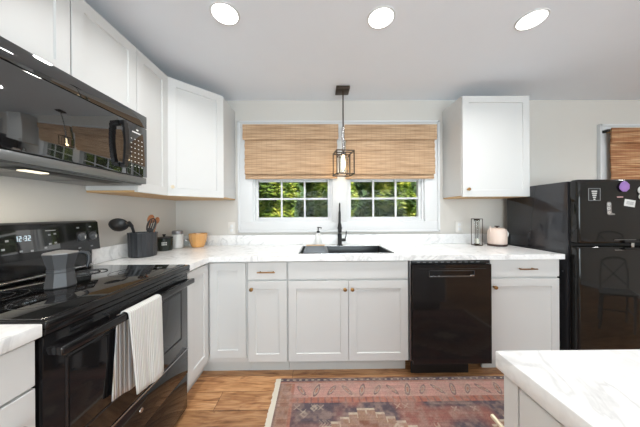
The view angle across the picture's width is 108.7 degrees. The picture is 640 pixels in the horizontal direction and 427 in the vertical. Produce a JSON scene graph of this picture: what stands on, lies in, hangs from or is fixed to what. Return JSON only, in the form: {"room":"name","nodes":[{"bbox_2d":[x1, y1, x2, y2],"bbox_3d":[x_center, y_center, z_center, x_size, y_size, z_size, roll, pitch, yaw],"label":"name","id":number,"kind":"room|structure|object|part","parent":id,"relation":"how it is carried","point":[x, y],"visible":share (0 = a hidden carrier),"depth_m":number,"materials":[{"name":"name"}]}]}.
{"room":"kitchen","nodes":[
{"label":"kitchen","id":0,"kind":"room"},
{"bbox_2d":[0,176,175,285],"bbox_3d":[-1.520,0.044,-0.707,0.150,2.389,6.100,0,0,0],"label":"wall","id":1,"kind":"structure","parent":0,"point":[21,199],"depth_m":1.39,"materials":[{"name":"beige paint"}]},
{"bbox_2d":[0,0,136,111],"bbox_3d":[-1.301,-0.817,1.050,0.322,0.433,0.762,0,0,0],"label":"upper cabinet","id":2,"kind":"object","parent":1,"relation":"attached to","point":[71,36],"visible":0.71,"depth_m":1.07,"materials":[{"name":"white paint"}]},
{"bbox_3d":[-1.148,-0.818,0.861,0.020,0.429,0.377,0,0,0],"label":"door","id":3,"kind":"part","parent":2,"relation":"part of","materials":[{"name":"white paint"}]},
{"bbox_2d":[0,36,146,185],"bbox_3d":[-1.249,-0.381,1.049,0.418,0.431,0.760,0,0,0],"label":"microwave oven","id":4,"kind":"object","parent":2,"relation":"attached to","point":[55,126],"visible":1,"depth_m":0.97,"materials":[{"name":"black metal"}]},
{"bbox_3d":[-1.087,-0.371,0.973,0.028,0.299,0.604,0,0,0],"label":"door","id":5,"kind":"part","parent":4,"relation":"part of","materials":[{"name":"glass"}]},
{"bbox_3d":[-1.089,-0.200,1.051,0.024,0.037,0.760,0,0,0],"label":"trim","id":6,"kind":"part","parent":4,"relation":"part of","materials":[{"name":"grey metal"}]},
{"bbox_3d":[-1.059,-0.378,1.245,0.033,0.256,0.026,0,0,0],"label":"handle","id":7,"kind":"part","parent":4,"relation":"part of","materials":[{"name":"plastic"}]},
{"bbox_3d":[-1.091,-0.371,1.354,0.028,0.299,0.154,0,0,0],"label":"keypad panel","id":8,"kind":"part","parent":4,"relation":"part of","materials":[{"name":"plastic"}]},
{"bbox_2d":[131,129,142,168],"bbox_3d":[-1.076,-0.383,1.350,0.001,0.221,0.086,0,0,0],"label":"print","id":9,"kind":"object","parent":4,"relation":"attached to","point":[136,134],"depth_m":1.35},
{"bbox_3d":[-1.151,-0.818,1.243,0.020,0.429,0.377,0,0,0],"label":"door","id":10,"kind":"part","parent":2,"relation":"part of","materials":[{"name":"white paint"}]},
{"bbox_2d":[85,48,167,195],"bbox_3d":[-1.304,-0.583,1.583,0.322,0.901,0.300,0,0,0],"label":"upper cabinet","id":11,"kind":"object","parent":1,"relation":"attached to","point":[151,82],"visible":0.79,"depth_m":1.58,"materials":[{"name":"white paint"}]},
{"bbox_3d":[-1.311,-0.139,1.583,0.297,0.012,0.295,0,0,0],"label":"panel","id":12,"kind":"part","parent":11,"relation":"part of","materials":[{"name":"brown wood"}]},
{"bbox_3d":[-1.153,-0.584,1.583,0.020,0.897,0.294,0,0,0],"label":"door","id":13,"kind":"part","parent":11,"relation":"part of","materials":[{"name":"white paint"}]},
{"bbox_2d":[174,360,503,426],"bbox_3d":[1.713,1.270,-0.678,6.600,0.100,6.400,0,0,0],"label":"floor","id":14,"kind":"structure","parent":0,"point":[233,398],"depth_m":1.60,"materials":[{"name":"brown wood"}]},
{"bbox_2d":[0,340,34,426],"bbox_3d":[-1.114,0.799,0.365,0.664,0.874,0.596,0,0,0],"label":"base cabinet","id":15,"kind":"object","parent":14,"relation":"on","point":[17,366],"visible":0.78,"depth_m":0.62,"materials":[{"name":"white paint"}]},
{"bbox_3d":[-0.822,0.809,0.367,0.020,0.615,0.585,0,0,0],"label":"door","id":16,"kind":"part","parent":15,"relation":"part of","materials":[{"name":"white paint"}]},
{"bbox_2d":[0,324,41,354],"bbox_3d":[-1.127,0.291,0.356,0.646,0.138,0.619,0,0,0],"label":"countertop","id":17,"kind":"structure","parent":15,"relation":"on","point":[12,336],"depth_m":0.63,"materials":[{"name":"white stone"}]},
{"bbox_2d":[0,220,194,426],"bbox_3d":[-1.102,0.639,1.051,0.672,1.195,0.760,0,0,0],"label":"range","id":18,"kind":"object","parent":14,"relation":"on","point":[74,353],"visible":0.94,"depth_m":0.96,"materials":[{"name":"black metal"}]},
{"bbox_3d":[-1.371,0.131,1.042,0.011,0.105,0.335,0,0,0],"label":"display panel","id":19,"kind":"part","parent":18,"relation":"part of","materials":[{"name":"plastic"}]},
{"bbox_3d":[-1.407,0.314,1.048,0.013,0.007,0.752,0,0,0],"label":"trim","id":20,"kind":"part","parent":18,"relation":"part of","materials":[{"name":"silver metal"}]},
{"bbox_2d":[1,226,92,252],"bbox_3d":[-1.371,0.137,1.184,0.013,0.125,0.398,0,0,0],"label":"print","id":21,"kind":"object","parent":18,"relation":"attached to","point":[14,239],"depth_m":1.15},
{"bbox_3d":[-1.401,0.131,1.048,0.076,0.175,0.760,0,0,0],"label":"control panel","id":22,"kind":"part","parent":18,"relation":"part of","materials":[{"name":"black ceramic"}]},
{"bbox_2d":[41,250,91,289],"bbox_3d":[-1.107,0.237,1.010,0.106,0.156,0.148,0,0,45],"label":"moka pot","id":23,"kind":"object","parent":18,"relation":"on","point":[59,264],"visible":1,"depth_m":0.97,"materials":[{"name":"grey metal"}]},
{"bbox_3d":[-1.123,0.166,0.995,0.106,0.013,0.106,0,0,0],"label":"lid","id":24,"kind":"part","parent":23,"relation":"part of","materials":[{"name":"grey metal"}]},
{"bbox_3d":[-1.070,0.205,1.042,0.048,0.079,0.015,0,0,-40],"label":"handle","id":25,"kind":"part","parent":23,"relation":"part of","materials":[{"name":"grey ceramic"}]},
{"bbox_3d":[-1.362,0.134,1.323,0.022,0.045,0.046,0,0,0],"label":"knob","id":26,"kind":"part","parent":18,"relation":"part of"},
{"bbox_3d":[-1.363,0.134,1.387,0.022,0.045,0.046,0,0,0],"label":"knob","id":27,"kind":"part","parent":18,"relation":"part of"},
{"bbox_2d":[0,264,189,334],"bbox_3d":[-1.109,0.338,1.051,0.607,0.045,0.760,0,0,0],"label":"cooktop","id":28,"kind":"object","parent":18,"relation":"in","point":[98,289],"depth_m":0.92,"materials":[{"name":"black glass"}]},
{"bbox_3d":[-0.835,0.600,1.053,0.030,0.466,0.752,0,0,0],"label":"oven door","id":29,"kind":"part","parent":18,"relation":"part of","materials":[{"name":"black ceramic"}]},
{"bbox_3d":[-0.796,0.411,1.050,0.056,0.030,0.736,0,0,0],"label":"handle","id":30,"kind":"part","parent":18,"relation":"part of","materials":[{"name":"black metal"}]},
{"bbox_2d":[111,294,163,401],"bbox_3d":[-0.773,0.574,0.992,0.065,0.373,0.224,0,0,0],"label":"dish towel","id":31,"kind":"object","parent":18,"relation":"hanging from","point":[138,354],"visible":0.98,"depth_m":0.96,"materials":[{"name":"beige fabric"}]},
{"bbox_3d":[-0.820,0.837,1.053,0.007,0.008,0.748,0,0,0],"label":"door edge trim","id":32,"kind":"part","parent":18,"relation":"part of","materials":[{"name":"metal"}]},
{"bbox_3d":[-0.833,0.917,1.053,0.030,0.146,0.752,0,0,0],"label":"storage drawer","id":33,"kind":"part","parent":18,"relation":"part of","materials":[{"name":"black metal"}]},
{"bbox_3d":[-0.834,1.099,1.053,0.026,0.211,0.752,0,0,0],"label":"panel","id":34,"kind":"part","parent":18,"relation":"part of","materials":[{"name":"black metal"}]},
{"bbox_2d":[186,262,250,392],"bbox_3d":[-1.005,0.799,1.891,0.910,0.874,0.908,0,0,0],"label":"base cabinet","id":35,"kind":"object","parent":14,"relation":"on","point":[217,300],"visible":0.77,"depth_m":1.72,"materials":[{"name":"white paint"}]},
{"bbox_3d":[-0.840,0.729,1.577,0.020,0.712,0.268,0,0,0],"label":"door","id":36,"kind":"part","parent":35,"relation":"part of","materials":[{"name":"white paint"}]},
{"bbox_3d":[-0.692,0.728,1.731,0.268,0.712,0.020,0,0,0],"label":"door","id":37,"kind":"part","parent":35,"relation":"part of","materials":[{"name":"white paint"}]},
{"bbox_2d":[90,233,564,270],"bbox_3d":[0.186,0.284,1.900,3.300,0.138,0.913,0,0,0],"label":"countertop","id":38,"kind":"structure","parent":35,"relation":"on","point":[217,248],"depth_m":1.88,"materials":[{"name":"white stone"}]},
{"bbox_2d":[127,231,157,257],"bbox_3d":[-1.345,0.233,1.745,0.186,0.180,0.188,0,0,0],"label":"utensil crock","id":39,"kind":"object","parent":38,"relation":"on","point":[140,244],"visible":0.95,"depth_m":1.68,"materials":[{"name":"grey ceramic"}]},
{"bbox_2d":[108,218,135,232],"bbox_3d":[-1.379,0.167,1.649,0.090,0.269,0.247,0,0,0],"label":"ladle","id":40,"kind":"object","parent":39,"relation":"in","point":[117,224],"visible":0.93,"depth_m":1.60,"materials":[{"name":"black plastic"}]},
{"bbox_2d":[147,215,153,232],"bbox_3d":[-1.332,0.156,1.796,0.063,0.295,0.035,0,0,-37],"label":"wooden spoon","id":41,"kind":"object","parent":39,"relation":"in","point":[149,216],"visible":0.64,"depth_m":1.80,"materials":[{"name":"brown wood"}]},
{"bbox_2d":[146,218,155,232],"bbox_3d":[-1.276,0.169,1.725,0.088,0.269,0.025,0,0,-9],"label":"slotted spoon","id":42,"kind":"object","parent":39,"relation":"in","point":[149,229],"visible":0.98,"depth_m":1.72,"materials":[{"name":"black plastic"}]},
{"bbox_2d":[153,217,159,231],"bbox_3d":[-1.307,0.166,1.807,0.076,0.275,0.024,0,0,-34],"label":"wooden spatula","id":43,"kind":"object","parent":39,"relation":"in","point":[156,218],"visible":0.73,"depth_m":1.81,"materials":[{"name":"brown wood"}]},
{"bbox_2d":[157,234,172,250],"bbox_3d":[-1.374,0.252,2.024,0.136,0.142,0.137,0,0,0],"label":"storage jar","id":44,"kind":"object","parent":38,"relation":"on","point":[165,243],"visible":0.91,"depth_m":1.98,"materials":[{"name":"black glass"}]},
{"bbox_3d":[-1.374,0.200,2.025,0.136,0.037,0.136,0,0,0],"label":"lid","id":45,"kind":"part","parent":44,"relation":"part of","materials":[{"name":"black ceramic"}]},
{"bbox_2d":[171,230,183,247],"bbox_3d":[-1.350,0.241,2.180,0.100,0.163,0.100,0,0,0],"label":"canister","id":46,"kind":"object","parent":38,"relation":"on","point":[178,236],"visible":0.96,"depth_m":2.14,"materials":[{"name":"white ceramic"}]},
{"bbox_3d":[-1.351,0.178,2.180,0.094,0.037,0.094,0,0,0],"label":"lid","id":47,"kind":"part","parent":46,"relation":"part of","materials":[{"name":"silver metal"}]},
{"bbox_2d":[188,233,207,247],"bbox_3d":[-1.179,0.257,2.221,0.166,0.130,0.162,0,0,0],"label":"bowl","id":48,"kind":"object","parent":38,"relation":"on","point":[196,240],"visible":1,"depth_m":2.16,"materials":[{"name":"orange wood"}]},
{"bbox_2d":[315,227,321,244],"bbox_3d":[-0.017,0.225,2.282,0.064,0.181,0.064,0,0,-23],"label":"soap dispenser","id":49,"kind":"object","parent":38,"relation":"on","point":[318,241],"visible":0.96,"depth_m":2.26,"materials":[{"name":"white ceramic"}]},
{"bbox_2d":[315,233,321,244],"bbox_3d":[-0.017,0.253,2.282,0.064,0.124,0.064,0,0,0],"label":"bottle","id":50,"kind":"object","parent":49,"relation":"attached to","point":[318,241],"depth_m":2.26,"materials":[{"name":"white plastic"}]},
{"bbox_2d":[337,203,346,245],"bbox_3d":[0.188,0.106,2.206,0.097,0.416,0.202,0,0,22],"label":"kitchen faucet","id":51,"kind":"object","parent":38,"relation":"on","point":[340,239],"visible":1,"depth_m":2.25,"materials":[{"name":"black metal"}]},
{"bbox_2d":[298,245,393,253],"bbox_3d":[0.207,0.409,2.006,0.757,0.198,0.417,0,0,0],"label":"sink","id":52,"kind":"object","parent":38,"relation":"in","point":[369,249],"visible":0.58,"depth_m":2.20,"materials":[{"name":"black metal"}]},
{"bbox_2d":[304,245,325,252],"bbox_3d":[-0.041,0.306,2.001,0.180,0.011,0.380,0,0,0],"label":"tray","id":53,"kind":"object","parent":52,"relation":"on","point":[308,249],"visible":0.98,"depth_m":1.95,"materials":[{"name":"grey metal"}]},
{"bbox_2d":[471,218,482,245],"bbox_3d":[1.516,0.178,2.220,0.068,0.257,0.068,0,0,0],"label":"candle holder","id":54,"kind":"object","parent":38,"relation":"on","point":[475,219],"visible":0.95,"depth_m":2.20,"materials":[{"name":"black metal"}]},
{"bbox_2d":[487,226,508,246],"bbox_3d":[1.681,0.210,2.181,0.160,0.190,0.160,0,0,-41],"label":"toaster","id":55,"kind":"object","parent":38,"relation":"on","point":[498,237],"visible":1,"depth_m":2.12,"materials":[{"name":"white metal"}]},
{"bbox_2d":[248,261,289,369],"bbox_3d":[-0.397,0.795,2.019,0.303,0.874,0.662,0,0,0],"label":"base cabinet","id":56,"kind":"object","parent":14,"relation":"on","point":[267,281],"visible":0.93,"depth_m":1.72,"materials":[{"name":"white paint"}]},
{"bbox_3d":[-0.396,0.430,1.733,0.292,0.130,0.020,0,0,0],"label":"drawer","id":57,"kind":"part","parent":56,"relation":"part of","materials":[{"name":"white paint"}]},
{"bbox_2d":[288,260,407,369],"bbox_3d":[0.213,0.792,2.027,0.913,0.874,0.658,0,0,0],"label":"base cabinet","id":58,"kind":"object","parent":14,"relation":"on","point":[342,314],"visible":0.98,"depth_m":1.73,"materials":[{"name":"white paint"}]},
{"bbox_3d":[-0.011,0.809,1.737,0.450,0.605,0.020,0,0,0],"label":"door","id":59,"kind":"part","parent":58,"relation":"part of","materials":[{"name":"white paint"}]},
{"bbox_3d":[0.213,0.427,1.739,0.902,0.130,0.020,0,0,0],"label":"false drawer","id":60,"kind":"part","parent":58,"relation":"part of","materials":[{"name":"white paint"}]},
{"bbox_3d":[0.441,0.807,1.741,0.450,0.605,0.020,0,0,0],"label":"door","id":61,"kind":"part","parent":58,"relation":"part of","materials":[{"name":"white paint"}]},
{"bbox_2d":[264,376,503,426],"bbox_3d":[0.768,1.221,1.108,2.178,0.006,1.210,0,0,0],"label":"area rug","id":62,"kind":"object","parent":14,"relation":"on","point":[457,401],"visible":0.73,"depth_m":1.48,"materials":[{"name":"fabric"}]},
{"bbox_2d":[408,260,491,372],"bbox_3d":[0.975,0.788,2.028,0.605,0.872,0.654,0,0,0],"label":"dishwasher","id":63,"kind":"object","parent":14,"relation":"on","point":[450,301],"visible":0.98,"depth_m":1.70,"materials":[{"name":"metal"}]},
{"bbox_3d":[0.679,0.730,1.742,0.008,0.752,0.040,0,0,0],"label":"trim","id":64,"kind":"part","parent":63,"relation":"part of","materials":[{"name":"metal"}]},
{"bbox_3d":[0.921,1.181,1.772,0.440,0.088,0.015,0,0,0],"label":"kick plate","id":65,"kind":"part","parent":63,"relation":"part of","materials":[{"name":"black metal"}]},
{"bbox_2d":[481,259,559,367],"bbox_3d":[1.550,0.784,2.036,0.540,0.874,0.662,0,0,0],"label":"base cabinet","id":66,"kind":"object","parent":14,"relation":"on","point":[525,293],"visible":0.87,"depth_m":1.75,"materials":[{"name":"white paint"}]},
{"bbox_3d":[1.551,0.414,1.750,0.528,0.130,0.020,0,0,0],"label":"drawer","id":67,"kind":"part","parent":66,"relation":"part of","materials":[{"name":"white paint"}]},
{"bbox_3d":[1.553,0.798,1.750,0.528,0.610,0.020,0,0,0],"label":"door","id":68,"kind":"part","parent":66,"relation":"part of","materials":[{"name":"white paint"}]},
{"bbox_2d":[490,375,564,426],"bbox_3d":[0.981,0.787,-0.307,1.250,0.874,1.655,0,0,0],"label":"kitchen island","id":69,"kind":"object","parent":14,"relation":"on","point":[520,410],"visible":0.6,"depth_m":0.47,"materials":[{"name":"white paint"}]},
{"bbox_3d":[0.380,0.413,0.393,0.064,0.008,0.152,0,0,0],"label":"pull handle","id":70,"kind":"part","parent":69,"relation":"part of","materials":[{"name":"gold metal"}]},
{"bbox_3d":[0.424,0.426,0.217,0.020,0.129,0.516,0,0,0],"label":"drawer","id":71,"kind":"part","parent":69,"relation":"part of","materials":[{"name":"white paint"}]},
{"bbox_2d":[496,349,639,426],"bbox_3d":[1.031,0.329,-0.326,1.246,0.038,1.716,0,0,0],"label":"island countertop","id":72,"kind":"structure","parent":69,"relation":"on","point":[578,388],"depth_m":0.43,"materials":[{"name":"white stone"}]},
{"bbox_2d":[507,179,639,349],"bbox_3d":[2.219,0.476,1.978,0.692,1.482,0.647,0,0,0],"label":"refrigerator","id":73,"kind":"object","parent":14,"relation":"on","point":[599,276],"visible":0.79,"depth_m":1.67,"materials":[{"name":"black metal"}]},
{"bbox_2d":[588,188,600,200],"bbox_3d":[1.991,-0.139,1.667,0.088,0.090,0.002,0,0,0],"label":"magnet","id":74,"kind":"object","parent":73,"relation":"attached to","point":[594,194],"visible":1,"depth_m":1.67},
{"bbox_3d":[2.219,-0.016,1.702,0.686,0.470,0.062,0,0,0],"label":"freezer door","id":75,"kind":"part","parent":73,"relation":"part of","materials":[{"name":"black metal"}]},
{"bbox_3d":[2.224,0.698,1.702,0.686,0.918,0.062,0,0,0],"label":"fresh food door","id":76,"kind":"part","parent":73,"relation":"part of","materials":[{"name":"black metal"}]},
{"bbox_2d":[606,202,614,214],"bbox_3d":[2.110,-0.036,1.667,0.061,0.096,0.004,0,0,0],"label":"magnet","id":77,"kind":"object","parent":73,"relation":"attached to","point":[608,204],"visible":1,"depth_m":1.67,"materials":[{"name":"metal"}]},
{"bbox_2d":[619,181,629,191],"bbox_3d":[2.203,-0.196,1.662,0.076,0.077,0.015,0,0,0],"label":"magnet","id":78,"kind":"object","parent":73,"relation":"attached to","point":[624,186],"visible":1,"depth_m":1.66,"materials":[{"name":"purple plastic"}]},
{"bbox_2d":[624,199,635,206],"bbox_3d":[2.251,-0.075,1.669,0.087,0.062,0.003,0,0,0],"label":"magnet","id":79,"kind":"object","parent":73,"relation":"attached to","point":[631,203],"visible":1,"depth_m":1.67},
{"bbox_3d":[2.356,0.254,1.664,0.320,0.020,0.017,0,0,0],"label":"handle","id":80,"kind":"part","parent":73,"relation":"part of","materials":[{"name":"black metal"}]},
{"bbox_3d":[2.356,0.202,1.664,0.320,0.020,0.017,0,0,0],"label":"handle","id":81,"kind":"part","parent":73,"relation":"part of","materials":[{"name":"black metal"}]},
{"bbox_2d":[84,0,639,100],"bbox_3d":[1.698,-1.219,-0.678,6.600,0.100,6.400,0,0,0],"label":"ceiling","id":82,"kind":"structure","parent":0,"point":[277,50],"depth_m":1.61,"materials":[{"name":"paint"}]},
{"bbox_2d":[209,1,239,25],"bbox_3d":[-0.549,-1.153,1.328,0.164,0.006,0.164,0,0,0],"label":"recessed light","id":83,"kind":"object","parent":82,"relation":"in","point":[223,12],"visible":1,"depth_m":1.32,"materials":[{"name":"white paint"}]},
{"bbox_2d":[333,86,354,176],"bbox_3d":[0.216,-0.758,2.142,0.170,0.803,0.170,0,0,-8],"label":"pendant light","id":84,"kind":"object","parent":82,"relation":"hanging from","point":[340,90],"visible":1,"depth_m":2.13,"materials":[{"name":"black metal"}]},
{"bbox_3d":[0.215,-0.868,2.142,0.012,0.533,0.012,0,0,0],"label":"rod","id":85,"kind":"part","parent":84,"relation":"part of","materials":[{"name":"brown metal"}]},
{"bbox_3d":[0.217,-0.670,2.142,0.052,0.262,0.052,0,0,0],"label":"socket stem","id":86,"kind":"part","parent":84,"relation":"part of","materials":[{"name":"metal"}]},
{"bbox_3d":[0.218,-0.477,2.142,0.034,0.123,0.034,0,0,0],"label":"bulb","id":87,"kind":"part","parent":84,"relation":"part of","materials":[{"name":"white glass"}]},
{"bbox_2d":[367,5,395,28],"bbox_3d":[0.362,-1.158,1.362,0.164,0.006,0.164,0,0,0],"label":"recessed light","id":88,"kind":"object","parent":82,"relation":"in","point":[380,17],"visible":1,"depth_m":1.35,"materials":[{"name":"white plastic"}]},
{"bbox_2d":[514,7,550,30],"bbox_3d":[1.272,-1.163,1.382,0.164,0.006,0.164,0,0,0],"label":"recessed light","id":89,"kind":"object","parent":82,"relation":"in","point":[533,18],"visible":1,"depth_m":1.38,"materials":[{"name":"white plastic"}]},
{"bbox_2d":[176,100,639,234],"bbox_3d":[1.678,0.026,2.441,6.600,2.389,0.140,0,0,0],"label":"wall","id":90,"kind":"structure","parent":0,"point":[563,133],"depth_m":2.37,"materials":[{"name":"beige paint"}]},
{"bbox_2d":[131,77,235,200],"bbox_3d":[-1.160,-0.584,2.030,0.617,0.901,0.627,0,0,0],"label":"upper cabinet","id":91,"kind":"object","parent":90,"relation":"attached to","point":[201,123],"visible":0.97,"depth_m":1.90,"materials":[{"name":"white paint"}]},
{"bbox_3d":[-1.163,-0.139,2.040,0.601,0.012,0.601,0,0,0],"label":"panel","id":92,"kind":"part","parent":91,"relation":"part of","materials":[{"name":"brown wood"}]},
{"bbox_3d":[-1.006,-0.585,1.884,0.020,0.897,0.423,0,0,45],"label":"door","id":93,"kind":"part","parent":91,"relation":"part of","materials":[{"name":"white paint"}]},
{"bbox_2d":[228,223,234,233],"bbox_3d":[-0.902,0.150,2.345,0.072,0.116,0.007,0,0,0],"label":"wall outlet","id":94,"kind":"object","parent":90,"relation":"attached to","point":[231,226],"visible":1,"depth_m":2.34,"materials":[{"name":"plastic"}]},
{"bbox_2d":[90,233,486,263],"bbox_3d":[0.186,0.265,1.901,3.300,0.100,0.911,0,0,0],"label":"backsplash","id":95,"kind":"structure","parent":90,"relation":"attached to","point":[107,253],"depth_m":2.33,"materials":[{"name":"white stone"}]},
{"bbox_2d":[242,124,338,178],"bbox_3d":[-0.290,-0.614,2.293,0.947,0.532,0.055,0,0,0],"label":"bamboo blind","id":96,"kind":"object","parent":90,"relation":"attached to","point":[272,151],"visible":0.97,"depth_m":2.28,"materials":[{"name":"brown wood"}]},
{"bbox_2d":[253,179,332,221],"bbox_3d":[-0.279,-0.391,2.419,0.810,0.955,0.130,0,0,0],"label":"window","id":97,"kind":"structure","parent":90,"relation":"in","point":[256,218],"depth_m":2.37,"materials":[{"name":"white paint"}]},
{"bbox_3d":[-0.280,-0.589,2.416,0.770,0.520,0.028,0,0,0],"label":"sash","id":98,"kind":"part","parent":97,"relation":"part of","materials":[{"name":"white paint"}]},
{"bbox_2d":[237,120,439,232],"bbox_3d":[0.194,-0.377,2.342,2.055,1.132,0.032,0,0,0],"label":"trim","id":99,"kind":"structure","parent":90,"relation":"attached to","point":[431,222],"depth_m":2.33,"materials":[{"name":"white paint"}]},
{"bbox_2d":[347,179,423,221],"bbox_3d":[0.668,-0.397,2.428,0.795,0.955,0.130,0,0,0],"label":"window","id":100,"kind":"structure","parent":90,"relation":"in","point":[419,197],"depth_m":2.38,"materials":[{"name":"white paint"}]},
{"bbox_3d":[0.667,-0.594,2.425,0.755,0.520,0.028,0,0,0],"label":"sash","id":101,"kind":"part","parent":100,"relation":"part of","materials":[{"name":"white paint"}]},
{"bbox_2d":[344,124,436,178],"bbox_3d":[0.703,-0.616,2.301,0.920,0.532,0.055,0,0,0],"label":"bamboo blind","id":102,"kind":"object","parent":90,"relation":"attached to","point":[382,151],"visible":0.93,"depth_m":2.29,"materials":[{"name":"brown wood"}]},
{"bbox_2d":[456,221,462,231],"bbox_3d":[1.435,0.137,2.365,0.072,0.116,0.007,0,0,0],"label":"wall outlet","id":103,"kind":"object","parent":90,"relation":"attached to","point":[459,224],"visible":1,"depth_m":2.36,"materials":[{"name":"plastic"}]},
{"bbox_2d":[442,96,529,198],"bbox_3d":[1.568,-0.600,2.191,0.607,0.901,0.352,0,0,0],"label":"upper cabinet","id":104,"kind":"object","parent":90,"relation":"attached to","point":[486,139],"visible":1,"depth_m":2.05,"materials":[{"name":"white paint"}]},
{"bbox_3d":[1.571,-0.155,2.216,0.601,0.012,0.297,0,0,0],"label":"panel","id":105,"kind":"part","parent":104,"relation":"part of","materials":[{"name":"brown wood"}]},
{"bbox_2d":[597,124,639,178],"bbox_3d":[3.445,-0.310,2.371,1.145,1.220,0.032,0,0,0],"label":"trim","id":106,"kind":"structure","parent":90,"relation":"attached to","point":[603,139],"depth_m":2.36,"materials":[{"name":"white paint"}]},
{"bbox_2d":[602,128,639,178],"bbox_3d":[3.405,-0.525,2.331,1.034,0.670,0.068,0,0,0],"label":"bamboo blind","id":107,"kind":"object","parent":90,"relation":"attached to","point":[624,142],"visible":0.74,"depth_m":2.31,"materials":[{"name":"brown wood"}]},
{"label":"outside","id":108,"kind":"structure","parent":0,"visible":0},
{"bbox_2d":[265,182,415,216],"bbox_3d":[2.429,-1.474,12.878,36.000,5.620,5.000,0,0,0],"label":"bank","id":109,"kind":"object","parent":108,"point":[301,187],"depth_m":12.04,"materials":[{"name":"green plant"}]},
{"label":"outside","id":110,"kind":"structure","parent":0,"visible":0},
{"bbox_3d":[2.001,1.318,6.454,25.000,0.040,7.840,0,0,0],"label":"ground","id":111,"kind":"structure","parent":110,"visible":0},
{"bbox_2d":[262,184,285,216],"bbox_3d":[-1.669,-1.481,6.083,1.745,5.602,1.182,0,0,0],"label":"conifer tree","id":112,"kind":"object","parent":111,"relation":"on","point":[267,184],"visible":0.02,"depth_m":5.99,"materials":[{"name":"green plant"}]},
{"bbox_2d":[259,182,301,216],"bbox_3d":[-0.962,-1.238,4.841,1.298,5.107,0.890,0,0,0],"label":"conifer tree","id":113,"kind":"object","parent":111,"relation":"on","point":[264,211],"visible":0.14,"depth_m":4.72,"materials":[{"name":"green plant"}]},
{"bbox_2d":[295,182,327,216],"bbox_3d":[0.099,-1.500,6.116,1.780,5.619,1.192,0,0,0],"label":"conifer tree","id":114,"kind":"object","parent":111,"relation":"on","point":[309,187],"visible":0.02,"depth_m":6.05,"materials":[{"name":"green plant"}]},
{"bbox_2d":[309,182,360,216],"bbox_3d":[0.317,-1.260,4.854,1.277,5.135,0.890,0,0,0],"label":"conifer tree","id":115,"kind":"object","parent":111,"relation":"on","point":[317,190],"visible":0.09,"depth_m":4.81,"materials":[{"name":"green plant"}]},
{"bbox_2d":[294,182,377,216],"bbox_3d":[0.612,-2.018,7.901,3.415,6.649,2.255,0,0,0],"label":"conifer tree","id":116,"kind":"object","parent":111,"relation":"on","point":[359,188],"visible":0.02,"depth_m":7.84,"materials":[{"name":"green plant"}]},
{"bbox_2d":[358,182,415,216],"bbox_3d":[1.827,-1.504,6.136,1.819,5.606,1.190,0,0,0],"label":"conifer tree","id":117,"kind":"object","parent":111,"relation":"on","point":[367,185],"visible":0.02,"depth_m":6.24,"materials":[{"name":"green plant"}]},
{"bbox_2d":[366,182,415,216],"bbox_3d":[1.582,-1.264,4.850,1.329,5.130,0.903,0,0,0],"label":"conifer tree","id":118,"kind":"object","parent":111,"relation":"on","point":[409,205],"visible":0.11,"depth_m":4.73,"materials":[{"name":"green plant"}]}
]}

